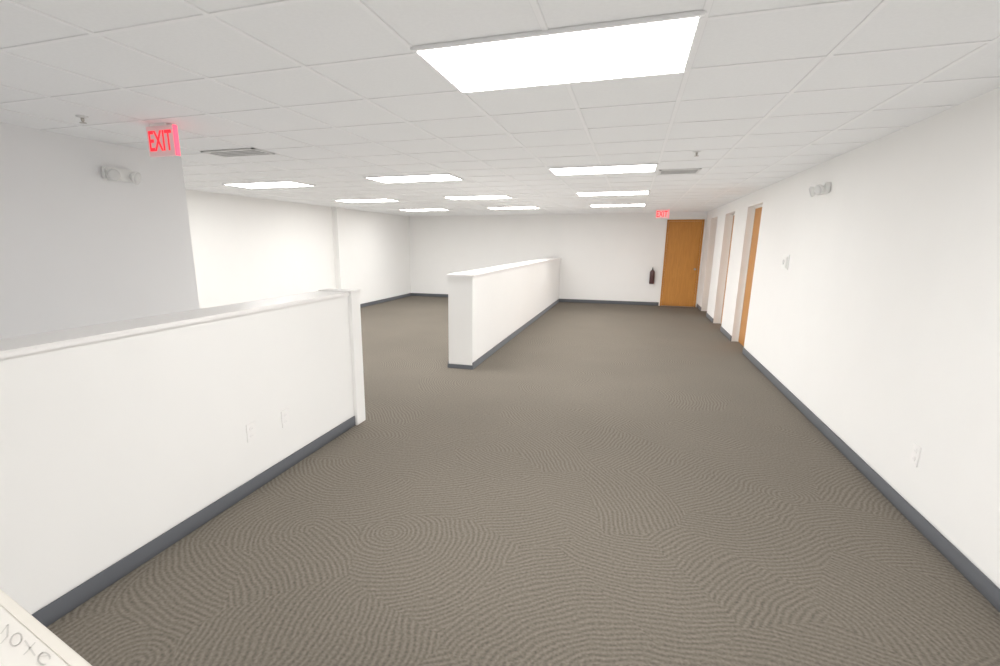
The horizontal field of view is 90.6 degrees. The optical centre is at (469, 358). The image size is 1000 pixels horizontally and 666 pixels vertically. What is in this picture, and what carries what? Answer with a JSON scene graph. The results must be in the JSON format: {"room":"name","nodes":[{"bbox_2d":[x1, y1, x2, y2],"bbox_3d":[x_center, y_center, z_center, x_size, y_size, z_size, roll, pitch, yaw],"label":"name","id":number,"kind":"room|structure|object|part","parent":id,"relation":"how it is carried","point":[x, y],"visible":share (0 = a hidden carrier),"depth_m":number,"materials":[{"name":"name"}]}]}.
{"room":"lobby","nodes":[
{"label":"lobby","id":0,"kind":"room"},
{"bbox_2d":[0,122,199,338],"bbox_3d":[-4.936,-0.056,2.022,2.440,2.398,6.983,4,14,17],"label":"wall","id":1,"kind":"structure","parent":0,"point":[79,247],"depth_m":3.86,"materials":[{"name":"paint"}]},
{"bbox_2d":[101,166,140,183],"bbox_3d":[-2.849,-1.500,4.050,0.122,0.114,0.300,4,14,17],"label":"emergency light","id":2,"kind":"object","parent":1,"relation":"attached to","point":[110,173],"visible":1,"depth_m":4.04,"materials":[{"name":"white plastic"}]},
{"bbox_2d":[0,288,365,626],"bbox_3d":[-2.175,0.714,1.364,0.328,1.217,6.884,4,14,17],"label":"wall","id":3,"kind":"structure","parent":0,"point":[120,440],"depth_m":2.54,"materials":[{"name":"paint"}]},
{"bbox_2d":[246,421,256,442],"bbox_3d":[-1.434,0.482,3.245,0.012,0.124,0.080,4,14,17],"label":"wall outlet","id":4,"kind":"object","parent":3,"relation":"attached to","point":[250,428],"visible":1,"depth_m":3.24,"materials":[{"name":"paint"}]},
{"bbox_2d":[281,408,289,427],"bbox_3d":[-1.330,0.428,3.564,0.012,0.124,0.080,4,14,17],"label":"wall outlet","id":5,"kind":"object","parent":3,"relation":"attached to","point":[285,421],"visible":1,"depth_m":3.56,"materials":[{"name":"paint"}]},
{"bbox_3d":[-1.147,-0.005,4.478,0.317,1.203,0.150,4,14,17],"label":"post","id":6,"kind":"part","parent":3,"relation":"part of","materials":[{"name":"paint"}]},
{"bbox_2d":[185,189,410,308],"bbox_3d":[-3.481,-2.032,10.478,0.120,2.398,10.679,4,14,17],"label":"wall","id":7,"kind":"structure","parent":0,"point":[246,249],"depth_m":9.67,"materials":[{"name":"paint"}]},
{"bbox_2d":[332,207,348,288],"bbox_3d":[-3.001,-2.277,11.531,0.130,2.398,0.350,4,14,17],"label":"column","id":8,"kind":"structure","parent":7,"relation":"attached to","point":[338,213],"depth_m":11.39,"materials":[{"name":"paint"}]},
{"bbox_2d":[360,293,410,307],"bbox_3d":[-3.434,-0.896,10.684,0.012,0.092,10.359,4,14,17],"label":"baseboard","id":9,"kind":"structure","parent":7,"relation":"attached to","point":[408,294],"depth_m":13.79,"materials":[{"name":"plastic"}]},
{"bbox_2d":[0,0,999,215],"bbox_3d":[-0.583,-2.133,5.695,8.233,0.006,17.122,4,14,17],"label":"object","id":10,"kind":"structure","parent":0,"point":[534,4],"depth_m":2.81,"materials":[{"name":"metal"}]},
{"bbox_2d":[0,0,999,215],"bbox_3d":[-0.446,-2.194,5.733,8.703,0.100,17.542,4,14,17],"label":"ceiling","id":11,"kind":"structure","parent":0,"point":[311,32],"depth_m":2.60,"materials":[{"name":"tile"}]},
{"bbox_2d":[75,115,88,123],"bbox_3d":[-2.464,-1.522,3.144,0.070,0.043,0.070,4,14,17],"label":"sprinkler","id":12,"kind":"object","parent":11,"relation":"attached to","point":[82,117],"visible":1,"depth_m":3.13,"materials":[{"name":"metal"}]},
{"bbox_2d":[146,122,180,156],"bbox_3d":[-2.092,-1.489,3.368,0.244,0.206,0.060,4,14,17],"label":"exit sign","id":13,"kind":"object","parent":11,"relation":"hanging from","point":[163,140],"visible":1,"depth_m":3.35,"materials":[{"name":"white plastic"}]},
{"bbox_2d":[201,148,274,156],"bbox_3d":[-2.053,-1.825,4.377,0.560,0.013,0.280,4,14,17],"label":"ceiling vent","id":14,"kind":"object","parent":11,"relation":"in","point":[243,151],"visible":1,"depth_m":4.37,"materials":[{"name":"metal"}]},
{"bbox_2d":[222,181,315,188],"bbox_3d":[-2.759,-2.395,6.807,1.104,0.014,0.552,4,14,17],"label":"recessed light","id":15,"kind":"object","parent":11,"relation":"in","point":[270,184],"visible":1,"depth_m":6.73,"materials":[{"name":"plastic"}]},
{"bbox_2d":[226,182,309,187],"bbox_3d":[-2.759,-2.395,6.807,1.060,0.011,0.508,4,14,17],"label":"diffuser","id":16,"kind":"object","parent":15,"relation":"attached to","point":[246,184],"depth_m":6.73,"materials":[{"name":"plastic"}]},
{"bbox_2d":[334,198,398,202],"bbox_3d":[-1.935,-2.975,9.297,1.104,0.014,0.552,4,14,17],"label":"recessed light","id":17,"kind":"object","parent":11,"relation":"in","point":[376,199],"visible":0.99,"depth_m":9.23,"materials":[{"name":"plastic"}]},
{"bbox_2d":[336,199,393,201],"bbox_3d":[-1.935,-2.976,9.297,1.060,0.011,0.508,4,14,17],"label":"diffuser","id":18,"kind":"object","parent":17,"relation":"attached to","point":[342,200],"depth_m":9.23,"materials":[{"name":"plastic"}]},
{"bbox_2d":[364,173,463,182],"bbox_3d":[-0.680,-2.218,6.080,1.104,0.014,0.552,4,14,17],"label":"recessed light","id":19,"kind":"object","parent":11,"relation":"in","point":[443,176],"visible":0.99,"depth_m":6.04,"materials":[{"name":"plastic"}]},
{"bbox_2d":[398,208,446,210],"bbox_3d":[-1.093,-3.568,11.838,1.104,0.014,0.552,4,14,17],"label":"recessed light","id":20,"kind":"object","parent":11,"relation":"in","point":[431,209],"visible":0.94,"depth_m":11.68,"materials":[{"name":"plastic"}]},
{"bbox_2d":[405,209,443,210],"bbox_3d":[-1.093,-3.568,11.838,1.060,0.011,0.508,4,14,17],"label":"diffuser","id":21,"kind":"object","parent":20,"relation":"attached to","point":[405,209],"depth_m":11.70,"materials":[{"name":"plastic"}]},
{"bbox_2d":[443,195,512,199],"bbox_3d":[0.147,-2.800,8.579,1.104,0.014,0.552,4,14,17],"label":"recessed light","id":22,"kind":"object","parent":11,"relation":"in","point":[477,196],"visible":1,"depth_m":8.54,"materials":[{"name":"plastic"}]},
{"bbox_2d":[487,206,539,208],"bbox_3d":[0.980,-3.387,11.095,1.104,0.014,0.552,4,14,17],"label":"recessed light","id":23,"kind":"object","parent":11,"relation":"in","point":[519,207],"visible":0.99,"depth_m":10.95,"materials":[{"name":"plastic"}]},
{"bbox_2d":[491,207,535,208],"bbox_3d":[0.980,-3.388,11.094,1.060,0.011,0.508,4,14,17],"label":"diffuser","id":24,"kind":"object","parent":23,"relation":"attached to","point":[491,207],"depth_m":11.09,"materials":[{"name":"plastic"}]},
{"bbox_2d":[410,10,706,93],"bbox_3d":[0.379,-1.292,2.143,1.104,0.014,0.640,4,14,17],"label":"recessed light","id":25,"kind":"object","parent":11,"relation":"in","point":[660,45],"visible":1,"depth_m":2.06,"materials":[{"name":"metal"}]},
{"bbox_2d":[547,163,658,175],"bbox_3d":[1.427,-2.030,5.308,1.104,0.014,0.552,4,14,17],"label":"recessed light","id":26,"kind":"object","parent":11,"relation":"in","point":[645,167],"visible":1,"depth_m":5.26,"materials":[{"name":"plastic"}]},
{"bbox_2d":[575,190,649,195],"bbox_3d":[2.254,-2.613,7.806,1.104,0.014,0.552,4,14,17],"label":"recessed light","id":27,"kind":"object","parent":11,"relation":"in","point":[645,192],"visible":1,"depth_m":7.78,"materials":[{"name":"plastic"}]},
{"bbox_2d":[590,203,645,206],"bbox_3d":[3.064,-3.183,10.253,1.104,0.014,0.552,4,14,17],"label":"recessed light","id":28,"kind":"object","parent":11,"relation":"in","point":[640,204],"visible":1,"depth_m":10.24,"materials":[{"name":"plastic"}]},
{"bbox_2d":[655,209,668,218],"bbox_3d":[4.453,-3.357,11.443,0.289,0.211,0.060,4,14,17],"label":"exit sign","id":29,"kind":"object","parent":11,"relation":"hanging from","point":[661,213],"visible":0.97,"depth_m":11.42,"materials":[{"name":"white plastic"}]},
{"bbox_2d":[658,168,701,174],"bbox_3d":[2.299,-2.059,5.436,0.420,0.013,0.360,4,14,17],"label":"ceiling vent","id":30,"kind":"object","parent":11,"relation":"in","point":[696,170],"visible":1,"depth_m":5.43,"materials":[{"name":"metal"}]},
{"bbox_2d":[446,257,560,369],"bbox_3d":[1.119,-1.345,10.162,0.369,1.232,8.138,4,14,17],"label":"wall","id":31,"kind":"structure","parent":0,"point":[488,307],"depth_m":7.36,"materials":[{"name":"paint"}]},
{"bbox_2d":[46,296,999,665],"bbox_3d":[-0.453,0.238,6.303,8.703,0.100,17.542,4,14,17],"label":"floor","id":32,"kind":"structure","parent":0,"point":[612,484],"depth_m":2.74,"materials":[{"name":"carpet"}]},
{"bbox_2d":[0,589,91,665],"bbox_3d":[-0.487,0.935,0.501,0.715,1.190,0.360,8,15,29],"label":"ledge","id":33,"kind":"object","parent":32,"relation":"on","point":[24,641],"visible":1,"depth_m":0.55,"materials":[{"name":"paint"}]},
{"bbox_2d":[409,212,706,306],"bbox_3d":[2.087,-2.849,14.043,8.233,2.398,0.300,4,14,17],"label":"wall","id":34,"kind":"structure","parent":0,"point":[604,256],"depth_m":13.74,"materials":[{"name":"paint"}]},
{"bbox_2d":[411,293,658,305],"bbox_3d":[1.597,-1.738,14.350,7.279,0.092,0.112,4,14,17],"label":"baseboard","id":35,"kind":"structure","parent":34,"relation":"attached to","point":[412,294],"depth_m":13.71,"materials":[{"name":"plastic"}]},
{"bbox_2d":[649,267,654,283],"bbox_3d":[4.813,-2.197,13.051,0.128,0.435,0.154,4,14,17],"label":"fire extinguisher","id":36,"kind":"object","parent":34,"relation":"attached to","point":[652,272],"visible":1,"depth_m":13.00,"materials":[{"name":"red metal"}]},
{"bbox_2d":[660,219,704,306],"bbox_3d":[5.484,-2.456,12.803,0.878,2.218,0.082,4,14,17],"label":"door","id":37,"kind":"structure","parent":34,"relation":"in","point":[683,244],"depth_m":12.82,"materials":[{"name":"brown wood"}]},
{"bbox_2d":[698,87,999,588],"bbox_3d":[3.520,-0.688,4.835,0.300,2.398,17.422,4,14,17],"label":"wall","id":38,"kind":"structure","parent":0,"point":[882,320],"depth_m":3.27,"materials":[{"name":"paint"}]},
{"bbox_2d":[720,213,734,323],"bbox_3d":[5.054,-1.702,9.622,0.082,2.198,0.980,4,14,17],"label":"door","id":39,"kind":"structure","parent":38,"relation":"in","point":[732,224],"depth_m":10.01,"materials":[{"name":"paint"}]},
{"bbox_2d":[737,204,762,345],"bbox_3d":[4.383,-1.255,7.708,0.082,2.198,0.980,4,14,17],"label":"door","id":40,"kind":"structure","parent":38,"relation":"in","point":[758,209],"depth_m":7.94,"materials":[{"name":"wood"}]},
{"bbox_2d":[781,254,789,269],"bbox_3d":[3.675,-1.129,5.769,0.034,0.170,0.250,4,14,17],"label":"thermostat","id":41,"kind":"object","parent":38,"relation":"attached to","point":[785,259],"visible":1,"depth_m":5.71,"materials":[{"name":"white plastic"}]},
{"bbox_2d":[809,182,830,196],"bbox_3d":[3.341,-1.615,4.730,0.122,0.114,0.300,4,14,17],"label":"emergency light","id":42,"kind":"object","parent":38,"relation":"attached to","point":[819,189],"visible":1,"depth_m":4.63,"materials":[{"name":"white plastic"}]},
{"bbox_2d":[697,304,999,611],"bbox_3d":[3.322,0.456,5.006,0.012,0.092,17.122,4,14,17],"label":"baseboard","id":43,"kind":"structure","parent":38,"relation":"attached to","point":[979,580],"depth_m":3.08,"materials":[{"name":"plastic"}]},
{"bbox_2d":[909,443,921,466],"bbox_3d":[2.678,0.579,2.971,0.012,0.124,0.080,4,14,17],"label":"wall outlet","id":44,"kind":"object","parent":38,"relation":"attached to","point":[916,450],"visible":1,"depth_m":2.96,"materials":[{"name":"paint"}]}
]}

